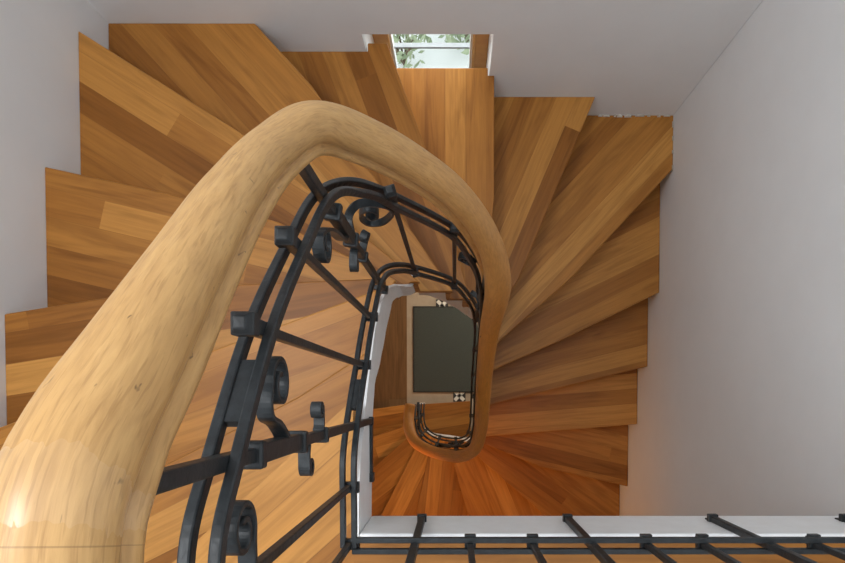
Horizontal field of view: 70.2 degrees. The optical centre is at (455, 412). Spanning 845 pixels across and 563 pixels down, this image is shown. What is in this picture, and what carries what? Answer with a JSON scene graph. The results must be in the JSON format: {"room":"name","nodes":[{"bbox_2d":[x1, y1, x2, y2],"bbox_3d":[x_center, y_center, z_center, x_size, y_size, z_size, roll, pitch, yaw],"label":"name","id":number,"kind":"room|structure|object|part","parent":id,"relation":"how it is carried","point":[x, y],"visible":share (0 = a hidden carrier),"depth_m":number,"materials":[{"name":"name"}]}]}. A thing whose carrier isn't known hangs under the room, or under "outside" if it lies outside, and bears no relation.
{"room":"stairwell","nodes":[
{"label":"stairwell","id":0,"kind":"room"},
{"bbox_2d":[0,0,108,426],"bbox_3d":[-1.376,-0.090,1.984,0.200,6.275,3.074,0,92,0],"label":"wall","id":1,"kind":"structure","parent":0,"point":[40,98],"depth_m":1.82,"materials":[{"name":"white paint"}]},
{"bbox_2d":[373,292,473,437],"bbox_3d":[-0.108,-0.176,5.172,2.343,0.100,2.674,0,92,0],"label":"floor","id":2,"kind":"structure","parent":0,"point":[390,390],"depth_m":5.12,"materials":[{"name":"brown wood"}]},
{"bbox_2d":[0,23,672,562],"bbox_3d":[-0.106,-0.138,3.142,2.343,3.960,2.706,0,92,0],"label":"staircase","id":3,"kind":"structure","parent":2,"relation":"on","point":[571,195],"depth_m":2.40,"materials":[{"name":"brown wood"}]},
{"bbox_2d":[0,100,510,562],"bbox_3d":[-0.070,-0.061,2.345,0.457,4.180,0.820,0,92,0],"label":"stair railing","id":4,"kind":"object","parent":3,"relation":"on","point":[82,469],"visible":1,"depth_m":0.47,"materials":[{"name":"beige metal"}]},
{"bbox_3d":[-0.187,-0.018,0.525,0.013,0.050,0.059,0,92,0],"label":"filler plate","id":5,"kind":"part","parent":4,"relation":"part of","materials":[{"name":"black metal"}]},
{"bbox_3d":[-0.187,0.031,0.822,0.018,0.998,0.020,0,92,0],"label":"post","id":6,"kind":"part","parent":4,"relation":"part of","materials":[{"name":"black metal"}]},
{"bbox_3d":[-0.183,-0.306,1.114,0.018,0.868,0.019,8,92,0],"label":"post","id":7,"kind":"part","parent":4,"relation":"part of","materials":[{"name":"black metal"}]},
{"bbox_3d":[-0.187,-0.035,1.138,0.013,0.058,0.060,0,92,0],"label":"filler plate","id":8,"kind":"part","parent":4,"relation":"part of","materials":[{"name":"black metal"}]},
{"bbox_3d":[0.083,-0.370,2.014,0.018,0.951,0.019,-23,91,1],"label":"post","id":9,"kind":"part","parent":4,"relation":"part of","materials":[{"name":"black metal"}]},
{"bbox_2d":[436,299,447,305],"bbox_3d":[-0.110,-0.912,5.099,0.105,0.006,0.105,0,92,0],"label":"floor","id":10,"kind":"structure","parent":2,"relation":"on","point":[438,302],"depth_m":5.10,"materials":[{"name":"tile"}]},
{"bbox_2d":[413,306,477,391],"bbox_3d":[-0.028,-0.540,5.105,0.659,0.014,0.729,0,92,0],"label":"door mat","id":11,"kind":"object","parent":2,"relation":"on","point":[443,336],"visible":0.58,"depth_m":5.10,"materials":[{"name":"fabric"}]},
{"bbox_2d":[453,392,465,401],"bbox_3d":[0.037,-0.148,5.120,0.105,0.006,0.105,0,92,0],"label":"floor","id":12,"kind":"structure","parent":2,"relation":"on","point":[457,396],"depth_m":5.12,"materials":[{"name":"tile"}]},
{"bbox_2d":[87,0,762,114],"bbox_3d":[-0.104,-1.557,1.946,2.343,6.275,0.260,0,92,0],"label":"wall","id":13,"kind":"structure","parent":0,"point":[646,57],"depth_m":2.24,"materials":[{"name":"white paint"}]},
{"bbox_2d":[372,34,488,67],"bbox_3d":[-0.104,-1.563,2.790,0.501,1.037,0.246,0,92,0],"label":"window","id":14,"kind":"structure","parent":13,"relation":"in","point":[478,45],"depth_m":2.71,"materials":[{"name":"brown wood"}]},
{"bbox_2d":[598,114,673,170],"bbox_3d":[0.882,-1.319,2.928,0.369,0.013,0.275,0,92,0],"label":"trim","id":15,"kind":"structure","parent":13,"relation":"attached to","point":[599,115],"depth_m":2.92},
{"bbox_2d":[395,34,468,67],"bbox_3d":[-0.005,-5.477,5.505,14.000,0.100,7.346,0,92,0],"label":"floor","id":16,"kind":"structure","parent":0,"point":[432,58],"depth_m":5.51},
{"bbox_2d":[393,34,431,67],"bbox_3d":[-0.436,-3.205,5.226,0.511,0.582,0.486,37,91,-1],"label":"shrub","id":17,"kind":"object","parent":16,"relation":"on","point":[401,58],"visible":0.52,"depth_m":5.20,"materials":[{"name":"green plant"}]},
{"bbox_3d":[-0.461,-3.194,5.305,0.256,0.425,0.262,0,92,0],"label":"stem","id":18,"kind":"part","parent":17,"relation":"part of","materials":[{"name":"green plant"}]},
{"bbox_2d":[438,34,469,54],"bbox_3d":[0.124,-3.397,5.214,0.557,0.597,0.567,43,91,-1],"label":"shrub","id":19,"kind":"object","parent":16,"relation":"on","point":[448,39],"visible":0.12,"depth_m":5.21,"materials":[{"name":"green plant"}]},
{"bbox_2d":[173,406,844,562],"bbox_3d":[-0.104,0.619,1.273,2.343,0.182,1.295,0,92,0],"label":"landing","id":20,"kind":"object","parent":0,"point":[285,498],"depth_m":1.17,"materials":[{"name":"brown wood"}]},
{"bbox_2d":[352,514,844,562],"bbox_3d":[0.442,0.254,0.797,1.245,1.041,0.074,0,92,0],"label":"landing railing","id":21,"kind":"object","parent":20,"relation":"on","point":[813,541],"visible":0.98,"depth_m":1.05,"materials":[{"name":"black metal"}]},
{"bbox_3d":[-0.071,0.240,0.814,0.020,0.955,0.018,0,92,0],"label":"post","id":22,"kind":"part","parent":21,"relation":"part of","materials":[{"name":"black metal"}]},
{"bbox_3d":[0.242,0.240,0.815,0.020,0.955,0.018,0,92,0],"label":"post","id":23,"kind":"part","parent":21,"relation":"part of","materials":[{"name":"black metal"}]},
{"bbox_3d":[0.554,0.240,0.815,0.020,0.955,0.018,0,92,0],"label":"post","id":24,"kind":"part","parent":21,"relation":"part of","materials":[{"name":"black metal"}]},
{"bbox_2d":[619,0,844,515],"bbox_3d":[1.168,-0.090,1.987,0.198,6.275,3.074,0,92,0],"label":"wall","id":25,"kind":"structure","parent":0,"point":[741,387],"depth_m":2.14,"materials":[{"name":"white paint"}]}
]}

